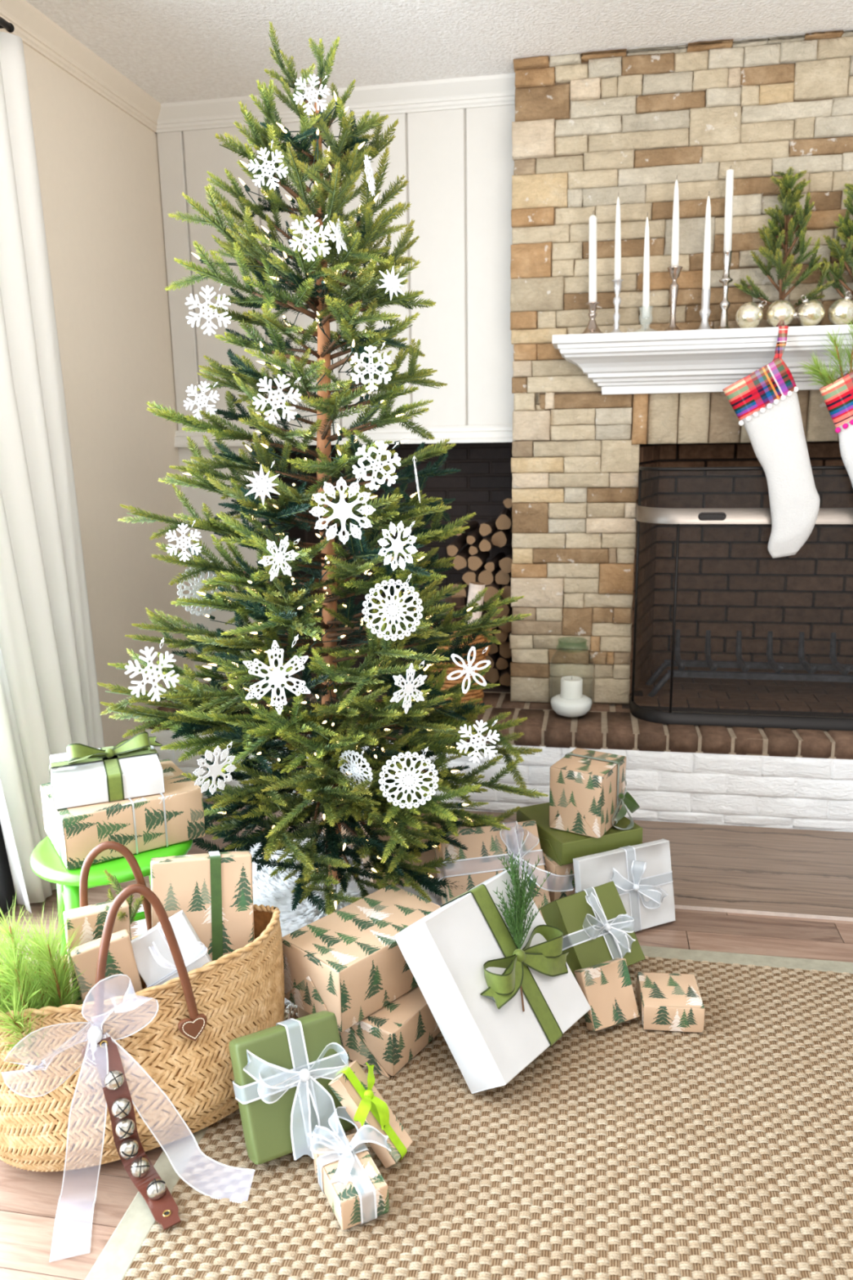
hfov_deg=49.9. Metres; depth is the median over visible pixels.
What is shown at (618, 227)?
candle
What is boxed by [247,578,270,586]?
string lights
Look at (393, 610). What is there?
snowflake
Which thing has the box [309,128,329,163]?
string lights
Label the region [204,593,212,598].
socket
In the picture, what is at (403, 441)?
string lights
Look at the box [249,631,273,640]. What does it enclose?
string lights
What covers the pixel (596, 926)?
gift box
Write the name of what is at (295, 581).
string lights
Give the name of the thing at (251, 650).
string lights
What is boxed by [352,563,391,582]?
string lights
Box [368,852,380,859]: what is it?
string lights
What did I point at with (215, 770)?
snowflake
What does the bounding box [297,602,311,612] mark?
string lights
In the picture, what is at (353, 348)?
string lights
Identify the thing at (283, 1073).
gift box
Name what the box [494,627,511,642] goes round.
log
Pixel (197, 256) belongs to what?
string lights
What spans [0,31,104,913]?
curtain
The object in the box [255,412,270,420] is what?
string lights
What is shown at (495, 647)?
log
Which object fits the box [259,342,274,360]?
string lights
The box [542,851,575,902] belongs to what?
gift box
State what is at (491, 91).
trim
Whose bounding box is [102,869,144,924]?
twig
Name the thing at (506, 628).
log
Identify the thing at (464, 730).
snowflake
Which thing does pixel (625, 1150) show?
rug
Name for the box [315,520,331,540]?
string lights
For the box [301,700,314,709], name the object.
string lights
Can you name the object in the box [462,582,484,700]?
log
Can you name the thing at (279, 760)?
string lights
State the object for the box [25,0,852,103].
ceiling
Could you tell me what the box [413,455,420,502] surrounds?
snowflake
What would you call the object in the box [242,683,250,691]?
string lights
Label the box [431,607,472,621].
string lights
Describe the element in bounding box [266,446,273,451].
socket
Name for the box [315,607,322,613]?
string lights
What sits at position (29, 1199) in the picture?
floor
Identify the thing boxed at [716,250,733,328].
candlestick
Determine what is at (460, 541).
log
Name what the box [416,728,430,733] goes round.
string lights
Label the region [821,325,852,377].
pine sprig
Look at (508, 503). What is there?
log
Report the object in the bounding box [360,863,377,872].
string lights
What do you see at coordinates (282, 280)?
socket
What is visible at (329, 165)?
string lights
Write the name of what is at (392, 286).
snowflake
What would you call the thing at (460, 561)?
log
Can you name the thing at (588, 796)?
gift box
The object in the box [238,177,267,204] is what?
string lights
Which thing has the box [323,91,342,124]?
string lights
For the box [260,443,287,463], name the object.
string lights
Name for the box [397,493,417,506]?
string lights
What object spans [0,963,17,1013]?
pine sprig
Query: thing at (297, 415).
string lights
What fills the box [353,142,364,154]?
string lights
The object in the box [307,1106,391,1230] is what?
gift box
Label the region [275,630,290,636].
string lights
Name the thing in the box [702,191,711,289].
candle
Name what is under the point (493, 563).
log
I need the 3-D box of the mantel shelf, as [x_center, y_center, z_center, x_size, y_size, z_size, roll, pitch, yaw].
[1.143,-0.880,2.882,1.478,0.179,0.196,1,13,10]
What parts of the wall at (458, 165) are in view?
wall panel, wall panel, wall panel, wall panel, wall panel, wall panel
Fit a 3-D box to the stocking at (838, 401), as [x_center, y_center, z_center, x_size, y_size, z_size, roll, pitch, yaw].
[1.332,-0.595,2.780,0.300,0.713,0.134,1,13,10]
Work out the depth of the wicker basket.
3.22 m
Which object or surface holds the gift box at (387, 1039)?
on the rug
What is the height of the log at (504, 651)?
0.065 m
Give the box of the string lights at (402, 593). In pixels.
[387,591,409,599]
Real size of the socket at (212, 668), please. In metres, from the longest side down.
0.016 x 0.008 x 0.008 m
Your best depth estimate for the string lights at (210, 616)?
2.33 m
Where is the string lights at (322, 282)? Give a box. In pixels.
[316,279,328,297]
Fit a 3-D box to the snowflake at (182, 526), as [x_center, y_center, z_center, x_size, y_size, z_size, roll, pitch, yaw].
[-0.519,-0.211,1.958,0.076,0.088,0.015,-3,13,-10]
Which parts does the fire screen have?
handle, rail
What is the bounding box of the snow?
[551,693,591,717]
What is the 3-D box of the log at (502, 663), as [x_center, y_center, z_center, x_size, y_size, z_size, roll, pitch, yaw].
[0.323,0.057,3.741,0.048,0.050,0.340,1,12,10]
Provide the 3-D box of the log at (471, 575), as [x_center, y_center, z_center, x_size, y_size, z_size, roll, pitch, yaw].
[0.195,-0.272,3.679,0.054,0.051,0.340,2,13,11]
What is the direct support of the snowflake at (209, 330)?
hanging from the tree at (242, 724)
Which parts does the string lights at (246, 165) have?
bulb, bulb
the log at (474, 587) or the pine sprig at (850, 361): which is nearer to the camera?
the pine sprig at (850, 361)
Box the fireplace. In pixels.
[509,30,852,717]
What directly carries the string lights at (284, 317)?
attached to the tree at (242, 724)
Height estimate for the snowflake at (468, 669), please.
0.101 m
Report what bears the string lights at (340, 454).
attached to the tree at (242, 724)
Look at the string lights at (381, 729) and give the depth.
2.36 m
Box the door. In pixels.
[0,823,17,916]
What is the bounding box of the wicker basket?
[421,617,492,710]
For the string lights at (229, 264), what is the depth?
2.11 m
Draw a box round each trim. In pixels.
[0,0,160,133]
[156,73,515,133]
[174,424,512,447]
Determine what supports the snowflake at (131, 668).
hanging from the tree at (242, 724)
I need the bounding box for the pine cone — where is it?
[285,1001,297,1020]
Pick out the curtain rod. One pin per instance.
(10, 28)
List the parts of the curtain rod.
rod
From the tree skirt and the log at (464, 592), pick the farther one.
the log at (464, 592)
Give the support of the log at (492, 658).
on the log at (493, 675)
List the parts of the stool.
leg, leg, seat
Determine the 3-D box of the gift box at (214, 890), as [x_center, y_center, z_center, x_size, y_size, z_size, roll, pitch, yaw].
[-0.452,0.639,1.860,0.221,0.408,0.176,-5,13,-16]
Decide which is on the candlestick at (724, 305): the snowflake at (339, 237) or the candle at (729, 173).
the candle at (729, 173)
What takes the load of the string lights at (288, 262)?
attached to the tree at (242, 724)
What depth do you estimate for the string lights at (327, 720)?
2.13 m
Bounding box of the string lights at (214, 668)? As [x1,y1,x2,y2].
[203,663,231,674]
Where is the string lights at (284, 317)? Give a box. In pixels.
[282,311,300,328]
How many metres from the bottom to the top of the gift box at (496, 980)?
0.378 m
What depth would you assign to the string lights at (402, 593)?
2.27 m
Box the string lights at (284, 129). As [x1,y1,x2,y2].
[275,122,298,137]
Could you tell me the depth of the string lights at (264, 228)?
2.17 m
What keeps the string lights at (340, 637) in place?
attached to the tree at (242, 724)
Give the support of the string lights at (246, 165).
attached to the tree at (242, 724)
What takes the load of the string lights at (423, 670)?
attached to the tree at (242, 724)
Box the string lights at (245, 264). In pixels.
[244,263,264,267]
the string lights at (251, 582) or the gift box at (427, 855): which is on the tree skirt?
the gift box at (427, 855)
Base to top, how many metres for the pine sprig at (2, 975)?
0.370 m
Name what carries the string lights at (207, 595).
attached to the tree at (242, 724)
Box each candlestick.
[581,302,602,333]
[609,279,623,333]
[662,266,682,331]
[697,288,713,329]
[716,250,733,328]
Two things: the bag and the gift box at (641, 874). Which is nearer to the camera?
the bag
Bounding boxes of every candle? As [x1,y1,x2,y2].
[560,675,582,699]
[588,210,596,302]
[614,194,621,279]
[642,212,649,317]
[671,175,679,266]
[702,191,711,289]
[723,165,733,251]
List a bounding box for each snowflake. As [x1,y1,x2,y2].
[124,637,179,701]
[164,520,201,561]
[177,560,223,616]
[183,381,219,419]
[185,283,231,336]
[192,741,236,794]
[243,634,311,714]
[244,460,279,505]
[248,141,288,190]
[252,373,301,423]
[258,535,300,581]
[288,213,332,262]
[293,74,329,115]
[309,472,375,544]
[328,218,347,253]
[338,750,373,788]
[350,342,391,391]
[352,440,400,490]
[362,573,423,640]
[364,155,375,195]
[377,266,405,300]
[377,520,417,570]
[378,746,439,808]
[390,660,426,713]
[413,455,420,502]
[446,646,490,693]
[456,719,499,763]
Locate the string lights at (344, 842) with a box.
[335,823,347,850]
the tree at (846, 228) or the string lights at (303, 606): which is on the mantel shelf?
the tree at (846, 228)
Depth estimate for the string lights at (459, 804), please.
2.21 m
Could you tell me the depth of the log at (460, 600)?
3.27 m
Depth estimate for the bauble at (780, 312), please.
2.78 m
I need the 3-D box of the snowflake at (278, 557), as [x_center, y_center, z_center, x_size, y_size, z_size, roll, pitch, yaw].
[-0.301,-0.168,1.879,0.102,0.090,0.012,-11,16,-38]
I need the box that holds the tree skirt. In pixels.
[130,832,442,1008]
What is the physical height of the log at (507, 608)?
0.066 m
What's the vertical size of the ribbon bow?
0.377 m
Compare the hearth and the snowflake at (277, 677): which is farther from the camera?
the hearth
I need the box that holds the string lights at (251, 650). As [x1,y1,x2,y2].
[251,649,276,658]
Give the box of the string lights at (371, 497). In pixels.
[369,484,379,498]
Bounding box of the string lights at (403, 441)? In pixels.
[382,440,408,451]
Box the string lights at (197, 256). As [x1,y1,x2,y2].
[191,252,217,264]
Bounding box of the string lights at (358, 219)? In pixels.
[352,213,364,226]
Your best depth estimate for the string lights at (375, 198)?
2.13 m
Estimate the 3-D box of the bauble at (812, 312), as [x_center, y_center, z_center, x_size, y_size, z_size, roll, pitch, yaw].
[1.171,-1.001,2.794,0.081,0.091,0.077,-6,14,-23]
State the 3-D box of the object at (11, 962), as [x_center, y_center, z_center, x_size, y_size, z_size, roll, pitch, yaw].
[-0.721,0.663,1.626,0.148,0.369,0.134,-1,12,0]
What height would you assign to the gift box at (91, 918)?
0.351 m
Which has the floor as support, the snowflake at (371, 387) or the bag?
the bag
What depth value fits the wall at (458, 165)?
3.30 m
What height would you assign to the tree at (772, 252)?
0.475 m
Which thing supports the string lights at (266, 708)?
attached to the tree at (242, 724)
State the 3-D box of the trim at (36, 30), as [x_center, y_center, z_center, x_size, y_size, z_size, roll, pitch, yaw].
[-1.302,-1.454,1.436,0.052,0.078,3.900,1,13,10]
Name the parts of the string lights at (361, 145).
bulb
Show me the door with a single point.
(7, 894)
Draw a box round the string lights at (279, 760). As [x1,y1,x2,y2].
[257,748,296,764]
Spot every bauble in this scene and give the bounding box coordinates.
[735,300,766,328]
[765,299,800,327]
[796,294,825,326]
[827,291,852,324]
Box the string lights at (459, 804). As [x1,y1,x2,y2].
[440,803,469,808]
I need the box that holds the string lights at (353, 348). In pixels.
[337,339,355,375]
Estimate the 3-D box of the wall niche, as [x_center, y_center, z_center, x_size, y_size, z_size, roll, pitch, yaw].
[-0.107,-0.439,3.823,1.110,1.245,0.688,1,13,10]
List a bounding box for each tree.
[97,21,548,915]
[733,166,834,327]
[817,182,852,324]
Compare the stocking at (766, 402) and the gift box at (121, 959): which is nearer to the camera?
the gift box at (121, 959)
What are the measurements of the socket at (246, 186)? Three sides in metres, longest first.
0.016 x 0.008 x 0.008 m
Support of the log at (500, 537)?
on the log at (505, 563)
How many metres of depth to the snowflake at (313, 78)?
1.90 m
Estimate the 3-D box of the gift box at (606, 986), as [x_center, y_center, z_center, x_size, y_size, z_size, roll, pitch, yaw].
[0.393,0.772,2.002,0.119,0.124,0.086,-7,14,-24]
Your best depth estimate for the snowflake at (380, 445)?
1.91 m
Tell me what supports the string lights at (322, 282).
attached to the tree at (242, 724)
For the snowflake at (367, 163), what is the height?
0.089 m
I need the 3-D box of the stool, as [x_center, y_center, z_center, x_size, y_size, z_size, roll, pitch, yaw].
[-0.696,0.645,2.090,0.344,0.405,0.344,-9,15,-34]
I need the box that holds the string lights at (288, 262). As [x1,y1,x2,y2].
[261,243,302,273]
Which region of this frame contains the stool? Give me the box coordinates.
[30,835,192,955]
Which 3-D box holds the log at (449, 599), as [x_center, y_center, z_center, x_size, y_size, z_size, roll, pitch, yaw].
[0.075,0.041,3.256,0.058,0.412,0.100,10,17,42]
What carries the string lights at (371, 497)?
attached to the tree at (242, 724)
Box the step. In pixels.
[456,810,852,921]
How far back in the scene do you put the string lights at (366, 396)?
2.21 m
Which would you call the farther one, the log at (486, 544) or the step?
the log at (486, 544)
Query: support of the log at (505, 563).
on the log at (501, 578)
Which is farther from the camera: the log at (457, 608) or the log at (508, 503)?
the log at (508, 503)
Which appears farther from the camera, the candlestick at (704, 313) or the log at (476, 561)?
the log at (476, 561)
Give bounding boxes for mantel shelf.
[551,324,852,395]
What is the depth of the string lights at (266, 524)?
2.22 m
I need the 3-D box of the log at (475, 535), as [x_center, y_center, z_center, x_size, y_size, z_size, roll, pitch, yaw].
[0.203,-0.423,3.671,0.035,0.034,0.340,2,14,11]
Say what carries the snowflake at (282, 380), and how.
hanging from the tree at (242, 724)
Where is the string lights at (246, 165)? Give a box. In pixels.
[240,160,253,172]
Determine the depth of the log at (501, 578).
3.52 m
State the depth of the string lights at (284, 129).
2.08 m
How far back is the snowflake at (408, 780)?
1.93 m
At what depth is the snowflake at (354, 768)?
2.00 m
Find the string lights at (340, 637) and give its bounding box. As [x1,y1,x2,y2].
[308,617,377,653]
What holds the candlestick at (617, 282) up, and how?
on the mantel shelf
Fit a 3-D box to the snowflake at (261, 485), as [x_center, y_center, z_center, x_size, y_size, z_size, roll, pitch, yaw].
[-0.340,-0.324,1.895,0.073,0.091,0.012,-3,13,-8]
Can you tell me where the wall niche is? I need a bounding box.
[264,442,515,692]
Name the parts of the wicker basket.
handle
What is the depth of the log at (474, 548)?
3.52 m
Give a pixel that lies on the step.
(806, 873)
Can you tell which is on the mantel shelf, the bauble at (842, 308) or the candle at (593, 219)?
the bauble at (842, 308)
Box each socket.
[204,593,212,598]
[210,666,217,670]
[244,184,250,191]
[256,631,262,635]
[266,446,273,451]
[278,277,285,283]
[284,257,289,264]
[289,197,295,204]
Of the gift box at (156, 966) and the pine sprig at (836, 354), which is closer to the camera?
the gift box at (156, 966)
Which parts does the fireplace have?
leg, leg, fire grate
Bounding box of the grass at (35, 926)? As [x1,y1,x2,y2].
[0,904,71,1008]
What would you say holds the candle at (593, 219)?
on the candlestick at (592, 327)
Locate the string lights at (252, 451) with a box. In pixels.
[244,444,265,457]
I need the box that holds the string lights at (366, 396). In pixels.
[346,390,383,422]
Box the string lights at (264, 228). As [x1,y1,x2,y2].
[261,226,272,240]
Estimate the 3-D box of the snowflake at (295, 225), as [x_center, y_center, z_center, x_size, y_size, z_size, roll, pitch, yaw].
[-0.239,-0.829,1.889,0.090,0.096,0.015,-6,13,-21]
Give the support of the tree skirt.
on the floor
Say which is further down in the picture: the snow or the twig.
the twig
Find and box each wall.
[0,28,195,746]
[156,105,515,684]
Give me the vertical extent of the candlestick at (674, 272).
0.201 m
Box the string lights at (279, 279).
[270,276,292,296]
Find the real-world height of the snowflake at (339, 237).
0.075 m
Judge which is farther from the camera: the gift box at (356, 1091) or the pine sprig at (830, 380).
the pine sprig at (830, 380)
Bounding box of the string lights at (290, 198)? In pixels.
[280,194,302,214]
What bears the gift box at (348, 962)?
on the gift box at (387, 1039)
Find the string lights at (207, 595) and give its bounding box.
[196,591,218,599]
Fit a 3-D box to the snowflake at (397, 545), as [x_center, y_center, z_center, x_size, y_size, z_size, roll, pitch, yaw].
[-0.061,-0.197,1.917,0.104,0.106,0.016,6,14,30]
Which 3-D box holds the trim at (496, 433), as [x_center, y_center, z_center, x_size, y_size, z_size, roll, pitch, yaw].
[-0.321,-0.761,3.424,1.315,0.062,0.032,1,13,10]
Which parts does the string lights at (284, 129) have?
bulb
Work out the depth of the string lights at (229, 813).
2.30 m
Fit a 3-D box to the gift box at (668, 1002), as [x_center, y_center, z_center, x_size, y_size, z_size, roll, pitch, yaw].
[0.537,0.799,2.027,0.129,0.060,0.131,0,12,6]
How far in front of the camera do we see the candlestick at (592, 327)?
2.95 m
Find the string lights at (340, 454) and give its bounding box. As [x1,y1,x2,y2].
[328,422,342,463]
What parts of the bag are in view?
handle, handle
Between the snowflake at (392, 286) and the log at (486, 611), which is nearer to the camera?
the snowflake at (392, 286)
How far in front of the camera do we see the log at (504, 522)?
3.49 m
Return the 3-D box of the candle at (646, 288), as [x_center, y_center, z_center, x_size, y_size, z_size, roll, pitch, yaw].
[0.696,-1.184,2.898,0.022,0.310,0.022,0,12,10]
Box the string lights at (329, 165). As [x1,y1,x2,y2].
[324,161,336,183]
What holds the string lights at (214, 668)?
attached to the tree at (242, 724)
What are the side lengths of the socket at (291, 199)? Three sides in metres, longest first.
0.016 x 0.008 x 0.008 m
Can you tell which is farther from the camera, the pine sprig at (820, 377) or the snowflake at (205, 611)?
the pine sprig at (820, 377)
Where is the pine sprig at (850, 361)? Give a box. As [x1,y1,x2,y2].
[837,315,852,373]
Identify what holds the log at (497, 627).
on the log at (495, 647)
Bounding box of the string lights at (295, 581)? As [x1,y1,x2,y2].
[288,555,337,599]
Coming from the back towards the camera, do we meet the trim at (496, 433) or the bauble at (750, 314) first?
the trim at (496, 433)
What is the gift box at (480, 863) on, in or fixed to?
on the floor
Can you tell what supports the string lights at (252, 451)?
attached to the tree at (242, 724)
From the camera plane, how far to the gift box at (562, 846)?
2.41 m
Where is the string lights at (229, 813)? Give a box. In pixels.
[217,811,245,816]
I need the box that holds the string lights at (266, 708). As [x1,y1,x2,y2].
[251,703,271,711]
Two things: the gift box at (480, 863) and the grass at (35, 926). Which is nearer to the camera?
the grass at (35, 926)
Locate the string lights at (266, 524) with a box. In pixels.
[261,518,284,533]
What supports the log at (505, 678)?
on the wall niche
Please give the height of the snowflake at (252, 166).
0.097 m
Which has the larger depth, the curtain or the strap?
the curtain
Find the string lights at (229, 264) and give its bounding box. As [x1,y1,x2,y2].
[223,262,240,266]
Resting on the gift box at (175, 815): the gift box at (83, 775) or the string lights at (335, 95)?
the gift box at (83, 775)
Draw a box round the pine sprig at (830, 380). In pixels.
[810,354,842,391]
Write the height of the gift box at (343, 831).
0.168 m
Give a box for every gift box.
[40,759,205,870]
[48,732,164,809]
[62,899,131,1004]
[69,928,142,1003]
[130,910,212,987]
[150,850,254,960]
[228,1010,355,1164]
[281,884,440,1032]
[297,985,440,1077]
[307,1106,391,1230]
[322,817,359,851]
[328,1060,413,1168]
[359,800,447,885]
[394,852,591,1093]
[434,820,573,918]
[516,802,642,866]
[540,880,645,977]
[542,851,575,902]
[549,747,639,838]
[573,838,675,931]
[573,957,639,1031]
[636,971,705,1032]
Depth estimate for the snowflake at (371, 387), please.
1.92 m
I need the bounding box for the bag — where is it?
[0,840,284,1172]
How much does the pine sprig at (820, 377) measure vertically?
0.152 m
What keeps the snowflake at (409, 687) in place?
hanging from the tree at (242, 724)
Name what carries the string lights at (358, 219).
attached to the tree at (242, 724)
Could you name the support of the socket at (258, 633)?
attached to the string lights at (258, 633)
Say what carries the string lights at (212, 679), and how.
attached to the tree at (242, 724)
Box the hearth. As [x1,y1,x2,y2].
[144,682,852,832]
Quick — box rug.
[84,945,852,1279]
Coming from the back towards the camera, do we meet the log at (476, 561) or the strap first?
the log at (476, 561)
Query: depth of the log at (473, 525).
3.64 m
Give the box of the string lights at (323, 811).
[321,809,325,819]
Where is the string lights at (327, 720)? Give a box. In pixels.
[322,716,337,727]
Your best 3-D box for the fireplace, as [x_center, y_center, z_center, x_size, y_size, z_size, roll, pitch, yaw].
[1.164,-0.870,3.379,1.646,2.129,0.888,1,13,10]
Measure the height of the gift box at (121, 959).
0.337 m
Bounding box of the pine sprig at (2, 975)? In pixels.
[0,902,34,1011]
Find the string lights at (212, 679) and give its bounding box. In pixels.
[204,677,237,691]
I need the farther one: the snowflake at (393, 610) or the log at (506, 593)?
the log at (506, 593)
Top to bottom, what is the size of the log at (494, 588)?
0.067 m
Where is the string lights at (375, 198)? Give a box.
[370,194,378,209]
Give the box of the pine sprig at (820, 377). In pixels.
[795,351,829,386]
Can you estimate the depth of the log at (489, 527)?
3.50 m
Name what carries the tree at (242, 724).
on the floor
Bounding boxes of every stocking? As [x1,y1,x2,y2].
[722,325,819,558]
[819,369,852,487]
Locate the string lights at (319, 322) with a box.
[312,309,330,340]
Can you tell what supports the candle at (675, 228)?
on the candlestick at (674, 272)
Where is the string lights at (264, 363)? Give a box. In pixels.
[256,360,292,377]
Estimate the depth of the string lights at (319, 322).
2.13 m
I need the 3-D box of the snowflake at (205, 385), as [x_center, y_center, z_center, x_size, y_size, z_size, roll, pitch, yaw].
[-0.540,-0.575,2.201,0.090,0.089,0.013,-1,12,2]
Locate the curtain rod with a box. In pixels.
[0,17,14,32]
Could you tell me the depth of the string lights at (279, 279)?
2.10 m
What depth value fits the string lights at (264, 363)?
2.12 m
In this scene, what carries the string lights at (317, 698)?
attached to the tree at (242, 724)
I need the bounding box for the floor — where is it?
[0,797,852,1279]
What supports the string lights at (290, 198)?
attached to the tree at (242, 724)
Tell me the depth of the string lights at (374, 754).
2.29 m
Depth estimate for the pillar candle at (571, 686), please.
3.15 m
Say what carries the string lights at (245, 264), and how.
attached to the tree at (242, 724)
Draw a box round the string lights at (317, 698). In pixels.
[309,678,340,706]
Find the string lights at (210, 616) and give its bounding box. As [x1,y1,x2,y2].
[204,614,235,625]
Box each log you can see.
[435,595,456,705]
[446,533,467,556]
[451,580,469,597]
[451,595,465,663]
[453,520,479,535]
[453,544,471,569]
[454,605,472,695]
[462,560,486,585]
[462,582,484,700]
[466,524,481,544]
[467,548,489,570]
[468,536,483,555]
[478,565,499,585]
[479,519,497,536]
[479,533,495,551]
[483,578,501,602]
[483,599,500,628]
[484,552,505,572]
[484,648,499,670]
[484,653,502,683]
[488,635,499,654]
[491,528,510,546]
[491,626,498,636]
[494,568,511,584]
[494,594,511,617]
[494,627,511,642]
[495,508,512,529]
[495,653,511,670]
[497,607,512,632]
[498,551,512,573]
[499,578,511,599]
[499,632,511,657]
[499,657,511,686]
[502,497,512,508]
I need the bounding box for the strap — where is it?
[93,1036,181,1230]
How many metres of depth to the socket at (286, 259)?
2.10 m
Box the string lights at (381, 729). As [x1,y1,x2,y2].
[379,728,413,733]
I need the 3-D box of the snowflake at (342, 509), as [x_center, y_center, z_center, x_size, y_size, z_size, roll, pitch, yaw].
[-0.173,-0.270,1.888,0.138,0.146,0.021,-5,13,-17]
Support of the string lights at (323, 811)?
attached to the tree at (242, 724)
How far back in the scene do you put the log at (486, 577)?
3.52 m
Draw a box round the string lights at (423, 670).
[414,663,433,678]
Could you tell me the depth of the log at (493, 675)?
3.62 m
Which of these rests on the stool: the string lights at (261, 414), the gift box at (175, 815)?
the gift box at (175, 815)
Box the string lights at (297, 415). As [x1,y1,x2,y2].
[272,413,322,427]
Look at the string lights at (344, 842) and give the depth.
2.11 m
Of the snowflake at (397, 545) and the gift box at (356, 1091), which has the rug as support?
the gift box at (356, 1091)
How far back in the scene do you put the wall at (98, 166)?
3.07 m
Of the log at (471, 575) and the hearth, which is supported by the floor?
the hearth
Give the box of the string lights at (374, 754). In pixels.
[369,743,384,759]
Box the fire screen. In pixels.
[630,466,852,731]

